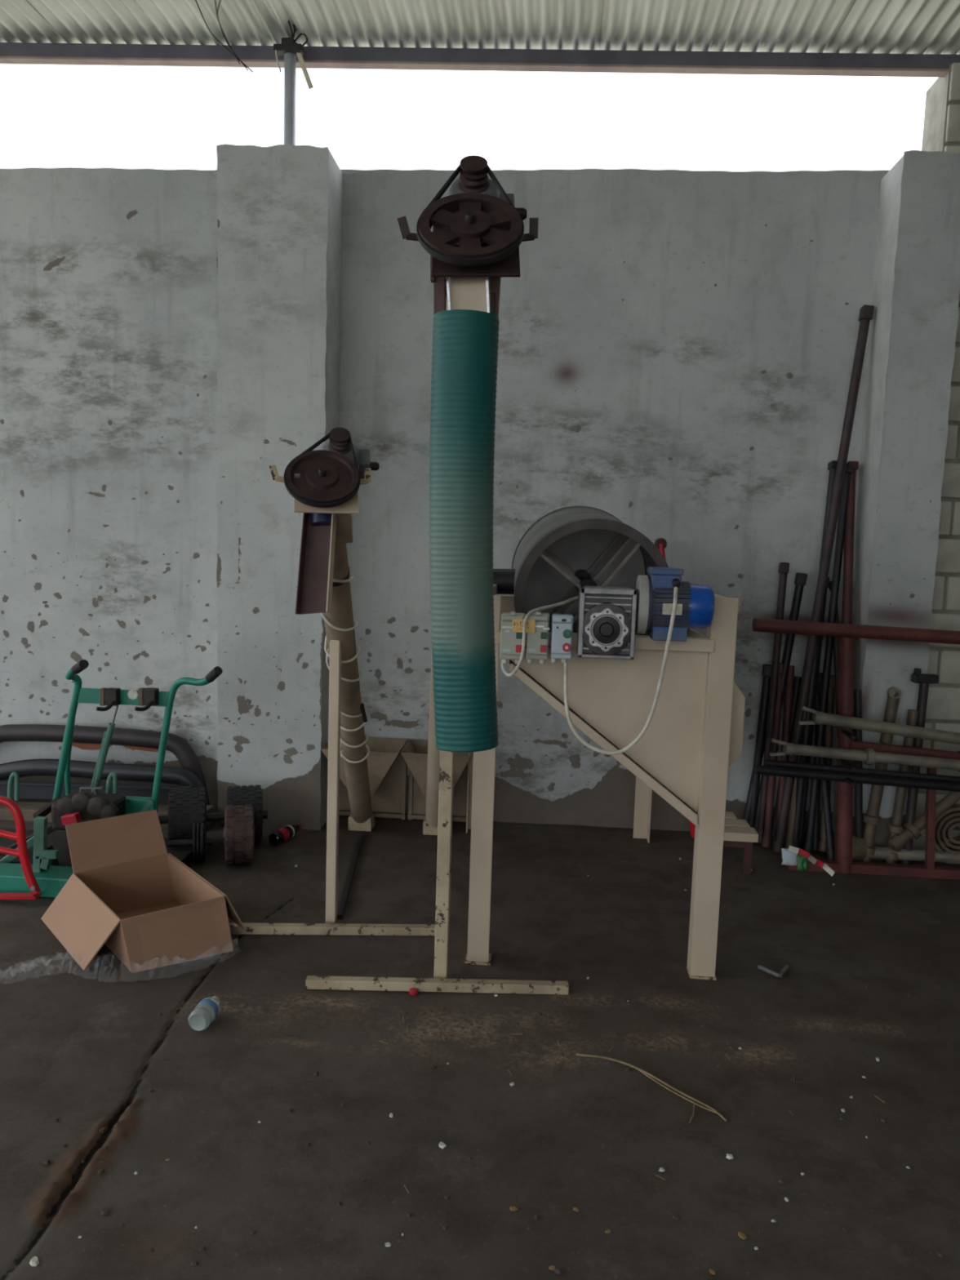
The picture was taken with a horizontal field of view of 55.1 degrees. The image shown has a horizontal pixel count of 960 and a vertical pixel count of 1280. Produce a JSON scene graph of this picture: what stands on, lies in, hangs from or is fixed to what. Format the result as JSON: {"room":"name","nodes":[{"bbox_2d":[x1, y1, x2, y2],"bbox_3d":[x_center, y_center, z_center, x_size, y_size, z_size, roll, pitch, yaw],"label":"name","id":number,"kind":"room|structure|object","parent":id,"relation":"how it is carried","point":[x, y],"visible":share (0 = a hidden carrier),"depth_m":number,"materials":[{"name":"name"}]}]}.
{"room":"workshop","nodes":[
{"label":"workshop","id":0,"kind":"room"},
{"bbox_2d":[0,144,959,861],"bbox_3d":[-1.330,-0.704,4.766,7.000,3.352,0.503,2,6,4],"label":"wall","id":1,"kind":"structure","parent":0,"point":[677,348],"depth_m":4.63,"materials":[{"name":"paint"}]},
{"bbox_2d":[273,20,313,145],"bbox_3d":[-0.896,-2.601,4.247,0.186,0.625,0.369,2,6,4],"label":"steel post","id":2,"kind":"object","parent":1,"relation":"on","point":[289,48],"visible":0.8,"depth_m":4.37,"materials":[{"name":"metal"}]},
{"bbox_2d":[0,798,959,1279],"bbox_3d":[-0.576,1.517,-0.193,12.000,0.033,11.200,2,6,4],"label":"floor","id":3,"kind":"structure","parent":0,"point":[86,1050],"depth_m":2.54,"materials":[{"name":"concrete"}]},
{"bbox_2d":[0,795,41,899],"bbox_3d":[-1.972,0.822,3.632,0.483,0.433,0.042,2,6,4],"label":"hand truck","id":4,"kind":"object","parent":3,"relation":"on","point":[20,835],"visible":1,"depth_m":3.61,"materials":[{"name":"paint"}]},
{"bbox_2d":[29,1256,39,1266],"bbox_3d":[-0.909,1.266,1.876,0.026,0.006,0.015,7,8,39],"label":"chip","id":5,"kind":"object","parent":3,"relation":"on","point":[34,1261],"visible":1,"depth_m":1.87,"materials":[{"name":"white stone"}]},
{"bbox_2d":[43,1158,49,1164],"bbox_3d":[-1.023,1.229,2.170,0.015,0.008,0.015,2,6,-1],"label":"crumb","id":6,"kind":"object","parent":3,"relation":"on","point":[46,1162],"visible":1,"depth_m":2.17,"materials":[{"name":"grey stone"}]},
{"bbox_2d":[97,1168,103,1173],"bbox_3d":[-0.883,1.237,2.142,0.015,0.007,0.014,-3,8,-35],"label":"crumb","id":7,"kind":"object","parent":3,"relation":"on","point":[100,1171],"visible":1,"depth_m":2.14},
{"bbox_2d":[99,1127,106,1133],"bbox_3d":[-0.940,1.219,2.287,0.014,0.007,0.014,2,6,-2],"label":"crumb","id":8,"kind":"object","parent":3,"relation":"on","point":[102,1130],"visible":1,"depth_m":2.29,"materials":[{"name":"grey stone"}]},
{"bbox_2d":[0,758,208,804],"bbox_3d":[-2.284,0.878,4.844,1.748,0.515,0.088,2,6,4],"label":"bar","id":9,"kind":"object","parent":3,"relation":"on","point":[42,766],"visible":0.54,"depth_m":4.76,"materials":[{"name":"black paint"}]},
{"bbox_2d":[0,724,209,804],"bbox_3d":[-2.321,0.807,4.970,1.765,0.712,0.092,2,6,4],"label":"bar","id":10,"kind":"object","parent":3,"relation":"on","point":[177,745],"visible":0.7,"depth_m":4.88,"materials":[{"name":"paint"}]},
{"bbox_2d":[101,1208,108,1215],"bbox_3d":[-0.823,1.253,2.017,0.015,0.008,0.015,-1,7,-26],"label":"crumb","id":11,"kind":"object","parent":3,"relation":"on","point":[104,1211],"visible":1,"depth_m":2.01,"materials":[{"name":"grey stone"}]},
{"bbox_2d":[0,801,213,829],"bbox_3d":[-2.045,0.894,4.696,1.366,0.139,0.140,2,6,4],"label":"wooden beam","id":12,"kind":"structure","parent":3,"relation":"on","point":[28,809],"depth_m":4.65,"materials":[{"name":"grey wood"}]},
{"bbox_2d":[0,780,191,803],"bbox_3d":[-2.096,0.775,4.687,1.275,0.119,0.051,2,6,4],"label":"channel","id":13,"kind":"object","parent":12,"relation":"on","point":[28,789],"visible":0.43,"depth_m":4.68,"materials":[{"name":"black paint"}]},
{"bbox_2d":[0,659,222,897],"bbox_3d":[-1.727,0.568,3.982,1.191,0.978,0.664,2,6,4],"label":"cart","id":14,"kind":"object","parent":3,"relation":"on","point":[48,849],"visible":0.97,"depth_m":4.09,"materials":[{"name":"metal"}]},
{"bbox_2d":[40,809,245,973],"bbox_3d":[-1.240,0.901,3.384,0.540,0.375,0.651,-4,8,-40],"label":"cardboard box","id":15,"kind":"object","parent":3,"relation":"on","point":[124,892],"visible":1,"depth_m":3.41,"materials":[{"name":"brown cardboard"}]},
{"bbox_2d":[167,822,211,861],"bbox_3d":[-1.313,0.915,4.177,0.190,0.170,0.178,2,6,4],"label":"pulley","id":16,"kind":"object","parent":3,"relation":"on","point":[199,841],"visible":1,"depth_m":4.12,"materials":[{"name":"black metal"}]},
{"bbox_2d":[191,1259,197,1266],"bbox_3d":[-0.586,1.276,1.885,0.013,0.006,0.013,1,7,-11],"label":"crumb","id":17,"kind":"object","parent":3,"relation":"on","point":[193,1263],"visible":1,"depth_m":1.88,"materials":[{"name":"grey stone"}]},
{"bbox_2d":[198,1245,204,1251],"bbox_3d":[-0.582,1.272,1.922,0.014,0.006,0.009,0,7,-14],"label":"crumb","id":18,"kind":"object","parent":3,"relation":"on","point":[202,1248],"visible":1,"depth_m":1.92,"materials":[{"name":"grey stone"}]},
{"bbox_2d":[194,995,220,1024],"bbox_3d":[-0.835,1.134,2.809,0.070,0.068,0.134,2,6,4],"label":"water bottle","id":19,"kind":"object","parent":3,"relation":"on","point":[215,1001],"visible":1,"depth_m":2.81,"materials":[{"name":"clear plastic"}]},
{"bbox_2d":[158,785,267,843],"bbox_3d":[-1.266,0.838,4.379,0.497,0.274,0.276,0,7,-16],"label":"wheel axle","id":20,"kind":"object","parent":3,"relation":"on","point":[187,806],"visible":0.65,"depth_m":4.29,"materials":[{"name":"rubber"}]},
{"bbox_2d":[222,804,255,864],"bbox_3d":[-1.085,0.875,4.145,0.140,0.260,0.261,0,7,-16],"label":"wheel","id":21,"kind":"object","parent":3,"relation":"on","point":[239,829],"visible":1,"depth_m":4.04,"materials":[{"name":"rubber"}]},
{"bbox_2d":[249,1229,256,1234],"bbox_3d":[-0.487,1.269,1.972,0.011,0.006,0.011,5,7,29],"label":"crumb","id":22,"kind":"object","parent":3,"relation":"on","point":[252,1232],"visible":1,"depth_m":1.97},
{"bbox_2d":[268,823,302,845],"bbox_3d":[-0.945,0.943,4.489,0.067,0.067,0.233,4,7,21],"label":"bottle","id":23,"kind":"object","parent":3,"relation":"on","point":[282,835],"visible":1,"depth_m":4.43,"materials":[{"name":"plastic"}]},
{"bbox_2d":[313,1071,318,1075],"bbox_3d":[-0.456,1.204,2.557,0.013,0.007,0.014,4,7,22],"label":"crumb","id":24,"kind":"object","parent":3,"relation":"on","point":[316,1073],"visible":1,"depth_m":2.55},
{"bbox_2d":[229,427,435,935],"bbox_3d":[-0.490,0.145,3.805,0.775,1.832,2.008,2,6,4],"label":"conveyor","id":25,"kind":"object","parent":3,"relation":"on","point":[366,775],"visible":1,"depth_m":3.43,"materials":[{"name":"beige metal"}]},
{"bbox_2d":[385,1242,391,1246],"bbox_3d":[-0.194,1.282,1.951,0.014,0.004,0.009,1,7,-11],"label":"chip","id":26,"kind":"object","parent":3,"relation":"on","point":[387,1244],"visible":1,"depth_m":1.95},
{"bbox_2d":[409,987,417,995],"bbox_3d":[-0.218,1.156,3.026,0.028,0.014,0.028,2,6,4],"label":"cap","id":27,"kind":"object","parent":3,"relation":"on","point":[413,991],"visible":1,"depth_m":3.02,"materials":[{"name":"red plastic"}]},
{"bbox_2d":[305,155,568,995],"bbox_3d":[-0.067,-0.074,3.397,0.866,2.386,2.704,2,6,4],"label":"conveyor","id":28,"kind":"object","parent":3,"relation":"on","point":[476,237],"visible":1,"depth_m":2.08,"materials":[{"name":"beige paint"}]},
{"bbox_2d":[438,1142,446,1148],"bbox_3d":[-0.092,1.247,2.273,0.020,0.006,0.017,7,9,41],"label":"chip","id":29,"kind":"object","parent":3,"relation":"on","point":[442,1144],"visible":1,"depth_m":2.27,"materials":[{"name":"white stone"}]},
{"bbox_2d":[442,1224,447,1230],"bbox_3d":[-0.076,1.279,2.004,0.010,0.005,0.010,-4,9,-43],"label":"crumb","id":30,"kind":"object","parent":3,"relation":"on","point":[444,1227],"visible":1,"depth_m":2.00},
{"bbox_2d":[509,1205,518,1210],"bbox_3d":[0.076,1.278,2.069,0.019,0.002,0.015,1,6,-4],"label":"dry leaf","id":31,"kind":"object","parent":3,"relation":"on","point":[512,1208],"visible":1,"depth_m":2.07,"materials":[{"name":"brown plant"}]},
{"bbox_2d":[534,1213,538,1219],"bbox_3d":[0.126,1.281,2.044,0.011,0.005,0.011,-2,7,-29],"label":"crumb","id":32,"kind":"object","parent":3,"relation":"on","point":[536,1216],"visible":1,"depth_m":2.04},
{"bbox_2d":[548,1265,555,1271],"bbox_3d":[0.149,1.299,1.905,0.011,0.001,0.014,6,7,31],"label":"dry leaf","id":33,"kind":"object","parent":3,"relation":"on","point":[552,1267],"visible":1,"depth_m":1.90,"materials":[{"name":"brown plant"}]},
{"bbox_2d":[554,1266,560,1274],"bbox_3d":[0.160,1.298,1.895,0.014,0.007,0.014,1,7,-11],"label":"crumb","id":34,"kind":"object","parent":3,"relation":"on","point":[557,1269],"visible":1,"depth_m":1.89,"materials":[{"name":"grey stone"}]},
{"bbox_2d":[464,506,745,980],"bbox_3d":[0.433,0.269,3.790,1.077,1.647,1.679,2,6,4],"label":"machine","id":35,"kind":"object","parent":3,"relation":"on","point":[597,622],"visible":0.99,"depth_m":3.15,"materials":[{"name":"beige paint"}]},
{"bbox_2d":[604,1229,611,1233],"bbox_3d":[0.280,1.291,2.009,0.011,0.001,0.016,7,8,40],"label":"dry leaf","id":36,"kind":"object","parent":3,"relation":"on","point":[608,1231],"visible":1,"depth_m":2.01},
{"bbox_2d":[575,1053,727,1123],"bbox_3d":[0.467,1.230,2.550,0.096,0.015,0.459,-4,9,-42],"label":"stalk","id":37,"kind":"object","parent":3,"relation":"on","point":[643,1072],"visible":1,"depth_m":2.53,"materials":[{"name":"beige plant"}]},
{"bbox_2d":[654,537,695,838],"bbox_3d":[0.989,0.248,4.637,0.292,1.510,0.041,3,7,14],"label":"rod","id":38,"kind":"object","parent":3,"relation":"on","point":[660,543],"visible":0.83,"depth_m":4.57,"materials":[{"name":"paint"}]},
{"bbox_2d":[672,1214,678,1219],"bbox_3d":[0.437,1.289,2.056,0.014,0.006,0.009,4,7,20],"label":"crumb","id":39,"kind":"object","parent":3,"relation":"on","point":[675,1216],"visible":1,"depth_m":2.05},
{"bbox_2d":[709,1268,715,1274],"bbox_3d":[0.481,1.309,1.907,0.011,0.001,0.016,-4,8,-41],"label":"dry leaf","id":40,"kind":"object","parent":3,"relation":"on","point":[711,1271],"visible":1,"depth_m":1.91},
{"bbox_2d":[725,1153,733,1159],"bbox_3d":[0.614,1.271,2.264,0.018,0.006,0.015,7,8,41],"label":"chip","id":41,"kind":"object","parent":3,"relation":"on","point":[728,1156],"visible":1,"depth_m":2.26,"materials":[{"name":"white"}]},
{"bbox_2d":[723,811,758,874],"bbox_3d":[1.170,0.958,4.373,0.216,0.195,0.340,2,6,4],"label":"stand","id":42,"kind":"object","parent":3,"relation":"on","point":[737,833],"visible":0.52,"depth_m":4.22,"materials":[{"name":"beige paint"}]},
{"bbox_2d":[737,1231,746,1239],"bbox_3d":[0.573,1.300,2.010,0.017,0.002,0.024,-1,7,-25],"label":"dry leaf","id":43,"kind":"object","parent":3,"relation":"on","point":[741,1235],"visible":1,"depth_m":2.01,"materials":[{"name":"brown plant"}]},
{"bbox_2d":[742,710,768,824],"bbox_3d":[1.406,0.600,4.654,0.196,0.836,0.046,-2,8,-34],"label":"steel pole","id":44,"kind":"object","parent":3,"relation":"on","point":[747,813],"visible":0.16,"depth_m":4.64,"materials":[{"name":"black metal"}]},
{"bbox_2d":[749,663,771,827],"bbox_3d":[1.412,0.568,4.644,0.063,0.896,0.143,7,8,38],"label":"steel pole","id":45,"kind":"object","parent":3,"relation":"on","point":[766,668],"visible":0.67,"depth_m":4.62,"materials":[{"name":"black metal"}]},
{"bbox_2d":[761,662,782,847],"bbox_3d":[1.469,0.571,4.593,0.053,0.910,0.201,4,7,21],"label":"steel pole","id":46,"kind":"object","parent":3,"relation":"on","point":[766,842],"visible":0.8,"depth_m":4.57,"materials":[{"name":"black metal"}]},
{"bbox_2d":[756,562,789,843],"bbox_3d":[1.462,0.318,4.593,0.055,1.408,0.124,6,8,34],"label":"steel pole","id":47,"kind":"object","parent":3,"relation":"on","point":[784,567],"visible":0.84,"depth_m":4.57,"materials":[{"name":"black metal"}]},
{"bbox_2d":[757,964,788,977],"bbox_3d":[1.052,1.165,3.264,0.093,0.012,0.093,-3,8,-39],"label":"bracket","id":48,"kind":"object","parent":3,"relation":"on","point":[785,968],"visible":1,"depth_m":3.24,"materials":[{"name":"metal"}]},
{"bbox_2d":[754,573,807,831],"bbox_3d":[1.494,0.341,4.616,0.225,1.360,0.061,0,7,-15],"label":"steel pole","id":49,"kind":"object","parent":3,"relation":"on","point":[800,581],"visible":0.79,"depth_m":4.57,"materials":[{"name":"black metal"}]},
{"bbox_2d":[777,1178,785,1183],"bbox_3d":[0.715,1.283,2.183,0.013,0.006,0.013,-1,7,-21],"label":"crumb","id":50,"kind":"object","parent":3,"relation":"on","point":[780,1180],"visible":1,"depth_m":2.18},
{"bbox_2d":[774,665,794,839],"bbox_3d":[1.518,0.580,4.581,0.050,0.899,0.207,4,7,16],"label":"steel pole","id":51,"kind":"object","parent":3,"relation":"on","point":[788,702],"visible":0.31,"depth_m":4.58,"materials":[{"name":"black metal"}]},
{"bbox_2d":[771,675,801,844],"bbox_3d":[1.536,0.604,4.624,0.182,0.842,0.047,-4,9,-43],"label":"steel pole","id":52,"kind":"object","parent":3,"relation":"on","point":[797,682],"visible":0.28,"depth_m":4.61,"materials":[{"name":"black metal"}]},
{"bbox_2d":[781,848,798,865],"bbox_3d":[1.424,0.995,4.222,0.081,0.070,0.037,2,6,4],"label":"paper packet","id":53,"kind":"object","parent":3,"relation":"on","point":[789,858],"visible":0.75,"depth_m":4.22,"materials":[{"name":"white paper"}]},
{"bbox_2d":[784,755,799,848],"bbox_3d":[1.588,0.606,4.567,0.052,0.861,0.284,5,7,29],"label":"steel pole","id":54,"kind":"object","parent":3,"relation":"on","point":[792,816],"visible":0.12,"depth_m":4.52,"materials":[{"name":"grey metal"}]},
{"bbox_2d":[796,853,808,871],"bbox_3d":[1.460,1.007,4.163,0.052,0.071,0.032,2,6,4],"label":"wrapper","id":55,"kind":"object","parent":3,"relation":"on","point":[802,864],"visible":1,"depth_m":4.16,"materials":[{"name":"green plastic"}]},
{"bbox_2d":[803,819,806,845],"bbox_3d":[1.592,0.617,4.630,0.040,0.823,0.196,-3,8,-39],"label":"steel pole","id":56,"kind":"object","parent":3,"relation":"on","point":[805,827],"visible":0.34,"depth_m":4.60,"materials":[{"name":"brown metal"}]},
{"bbox_2d":[787,844,835,876],"bbox_3d":[1.496,0.993,4.157,0.207,0.121,0.042,4,7,16],"label":"wrapper","id":57,"kind":"object","parent":3,"relation":"on","point":[793,849],"visible":1,"depth_m":4.15,"materials":[{"name":"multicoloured plastic"}]},
{"bbox_2d":[799,577,829,846],"bbox_3d":[1.654,0.358,4.580,0.054,1.345,0.158,6,8,33],"label":"steel pole","id":58,"kind":"object","parent":3,"relation":"on","point":[803,815],"visible":0.23,"depth_m":4.57,"materials":[{"name":"brown metal"}]},
{"bbox_2d":[793,460,837,848],"bbox_3d":[1.651,0.080,4.523,0.070,1.909,0.284,6,8,33],"label":"steel pole","id":59,"kind":"object","parent":3,"relation":"on","point":[800,788],"visible":0.55,"depth_m":4.51,"materials":[{"name":"black metal"}]},
{"bbox_2d":[813,672,822,850],"bbox_3d":[1.680,0.601,4.576,0.045,0.869,0.200,3,6,9],"label":"steel pole","id":60,"kind":"object","parent":3,"relation":"on","point":[816,842],"visible":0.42,"depth_m":4.54,"materials":[{"name":"black metal"}]},
{"bbox_2d":[772,304,874,853],"bbox_3d":[1.658,-0.282,4.460,0.428,2.643,0.071,-2,7,-30],"label":"steel pole","id":61,"kind":"object","parent":3,"relation":"on","point":[866,312],"visible":0.97,"depth_m":4.43,"materials":[{"name":"black metal"}]},
{"bbox_2d":[814,682,834,860],"bbox_3d":[1.678,0.605,4.500,0.042,0.886,0.349,1,6,-6],"label":"steel pole","id":62,"kind":"object","parent":3,"relation":"on","point":[824,784],"visible":0.5,"depth_m":4.44,"materials":[{"name":"brown metal"}]},
{"bbox_2d":[818,675,835,852],"bbox_3d":[1.721,0.609,4.559,0.050,0.860,0.208,3,6,10],"label":"steel pole","id":63,"kind":"object","parent":3,"relation":"on","point":[828,729],"visible":0.41,"depth_m":4.55,"materials":[{"name":"black metal"}]},
{"bbox_2d":[803,466,853,852],"bbox_3d":[1.711,0.097,4.508,0.062,1.885,0.276,6,8,31],"label":"steel pole","id":64,"kind":"object","parent":3,"relation":"on","point":[808,842],"visible":0.75,"depth_m":4.49,"materials":[{"name":"black metal"}]},
{"bbox_2d":[829,581,838,734],"bbox_3d":[1.744,0.385,4.461,0.039,1.332,0.352,1,6,-7],"label":"steel pole","id":65,"kind":"object","parent":3,"relation":"on","point":[836,638],"visible":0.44,"depth_m":4.48,"materials":[{"name":"black metal"}]},
{"bbox_2d":[834,461,858,860],"bbox_3d":[1.766,0.093,4.448,0.054,1.910,0.415,3,6,7],"label":"steel pole","id":66,"kind":"object","parent":3,"relation":"on","point":[850,519],"visible":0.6,"depth_m":4.46,"materials":[{"name":"black metal"}]},
{"bbox_2d":[852,790,853,834],"bbox_3d":[1.786,0.270,4.456,0.042,1.564,0.367,2,6,1],"label":"steel pole","id":67,"kind":"object","parent":3,"relation":"on","point":[852,790],"visible":0.02,"depth_m":4.39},
{"bbox_2d":[833,834,875,861],"bbox_3d":[1.798,0.989,4.387,0.152,0.160,0.160,1,6,-10],"label":"hub","id":68,"kind":"object","parent":3,"relation":"on","point":[859,845],"visible":0.44,"depth_m":4.33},
{"bbox_2d":[751,617,959,879],"bbox_3d":[1.926,0.516,4.147,1.424,1.176,0.203,2,6,4],"label":"rack","id":69,"kind":"object","parent":3,"relation":"on","point":[846,633],"visible":0.8,"depth_m":4.20,"materials":[{"name":"red metal"}]},
{"bbox_2d":[755,764,959,791],"bbox_3d":[1.837,0.639,4.176,1.152,0.088,0.044,2,6,4],"label":"shaft","id":70,"kind":"object","parent":69,"relation":"on","point":[759,769],"visible":0.95,"depth_m":4.17,"materials":[{"name":"metal"}]},
{"bbox_2d":[763,759,959,782],"bbox_3d":[1.831,0.598,4.121,1.102,0.074,0.028,2,6,4],"label":"shaft","id":71,"kind":"object","parent":69,"relation":"on","point":[766,762],"visible":1,"depth_m":4.12,"materials":[{"name":"metal"}]},
{"bbox_2d":[769,737,959,770],"bbox_3d":[1.848,0.524,4.122,1.074,0.115,0.074,2,6,4],"label":"shaft","id":72,"kind":"object","parent":69,"relation":"on","point":[868,756],"visible":1,"depth_m":4.11,"materials":[{"name":"metal"}]},
{"bbox_2d":[798,705,959,744],"bbox_3d":[1.912,0.399,4.113,0.949,0.169,0.060,2,6,4],"label":"shaft","id":73,"kind":"object","parent":69,"relation":"on","point":[820,717],"visible":1,"depth_m":4.10,"materials":[{"name":"metal"}]},
{"bbox_2d":[866,846,959,862],"bbox_3d":[2.206,1.023,4.341,0.754,0.061,0.056,2,6,4],"label":"pipe","id":74,"kind":"object","parent":69,"relation":"in","point":[881,852],"visible":0.78,"depth_m":4.33,"materials":[{"name":"metal"}]},
{"bbox_2d":[887,791,959,851],"bbox_3d":[2.121,0.821,4.319,0.398,0.357,0.084,1,6,-4],"label":"shaft","id":75,"kind":"object","parent":69,"relation":"in","point":[896,842],"visible":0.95,"depth_m":4.30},
{"bbox_2d":[934,804,959,863],"bbox_3d":[2.244,0.913,4.336,0.250,0.271,0.060,2,6,4],"label":"coil","id":76,"kind":"object","parent":69,"relation":"in","point":[949,819],"visible":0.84,"depth_m":4.31,"materials":[{"name":"brown"}]},
{"bbox_2d":[853,688,863,862],"bbox_3d":[1.795,0.648,4.359,0.045,0.827,0.122,-2,8,-32],"label":"steel pole","id":77,"kind":"object","parent":3,"relation":"on","point":[857,692],"visible":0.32,"depth_m":4.35,"materials":[{"name":"black metal"}]},
{"bbox_2d":[862,687,902,862],"bbox_3d":[1.878,0.646,4.330,0.146,0.851,0.090,2,6,4],"label":"shaft","id":78,"kind":"object","parent":3,"relation":"on","point":[872,819],"visible":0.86,"depth_m":4.32,"materials":[{"name":"brown metal"}]},
{"bbox_2d":[880,1117,886,1122],"bbox_3d":[1.066,1.266,2.428,0.015,0.007,0.014,3,7,13],"label":"crumb","id":79,"kind":"object","parent":3,"relation":"on","point":[883,1119],"visible":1,"depth_m":2.42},
{"bbox_2d":[884,709,918,863],"bbox_3d":[1.983,0.700,4.335,0.119,0.749,0.070,-1,7,-21],"label":"shaft","id":80,"kind":"object","parent":3,"relation":"on","point":[895,826],"visible":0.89,"depth_m":4.32,"materials":[{"name":"brown metal"}]},
{"bbox_2d":[901,667,938,864],"bbox_3d":[2.059,0.605,4.323,0.110,0.945,0.072,2,6,4],"label":"shaft","id":81,"kind":"object","parent":3,"relation":"on","point":[923,679],"visible":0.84,"depth_m":4.29,"materials":[{"name":"brown metal"}]},
{"bbox_2d":[937,1251,942,1257],"bbox_3d":[0.986,1.316,1.971,0.011,0.005,0.011,4,7,22],"label":"crumb","id":82,"kind":"object","parent":3,"relation":"on","point":[940,1253],"visible":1,"depth_m":1.97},
{"bbox_2d":[0,0,959,54],"bbox_3d":[-0.321,-2.284,-0.529,11.658,0.236,10.000,2,6,4],"label":"ceiling","id":83,"kind":"structure","parent":0,"point":[817,26],"depth_m":4.18,"materials":[{"name":"grey metal"}]},
{"bbox_2d":[195,0,253,72],"bbox_3d":[-1.211,-2.749,4.184,0.121,0.102,0.494,4,7,16],"label":"hanging wire","id":84,"kind":"object","parent":83,"relation":"hanging from","point":[222,44],"visible":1,"depth_m":4.30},
{"bbox_2d":[217,0,239,64],"bbox_3d":[-1.153,-2.769,4.154,0.068,0.089,0.481,1,6,-6],"label":"hanging wire","id":85,"kind":"object","parent":83,"relation":"hanging from","point":[220,0],"visible":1,"depth_m":4.27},
{"bbox_2d":[214,0,248,71],"bbox_3d":[-1.169,-2.771,4.165,0.102,0.138,0.484,2,6,2],"label":"hanging wire","id":86,"kind":"object","parent":83,"relation":"hanging from","point":[215,0],"visible":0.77,"depth_m":4.34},
{"bbox_2d":[911,62,959,850],"bbox_3d":[3.731,-0.717,4.430,3.265,3.770,0.291,2,6,4],"label":"wall","id":87,"kind":"structure","parent":0,"point":[941,125],"depth_m":4.44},
{"bbox_2d":[0,42,959,77],"bbox_3d":[-0.070,-2.777,4.398,11.401,0.290,0.058,2,6,4],"label":"beam","id":88,"kind":"structure","parent":87,"relation":"attached to","point":[870,64],"depth_m":4.37,"materials":[{"name":"metal"}]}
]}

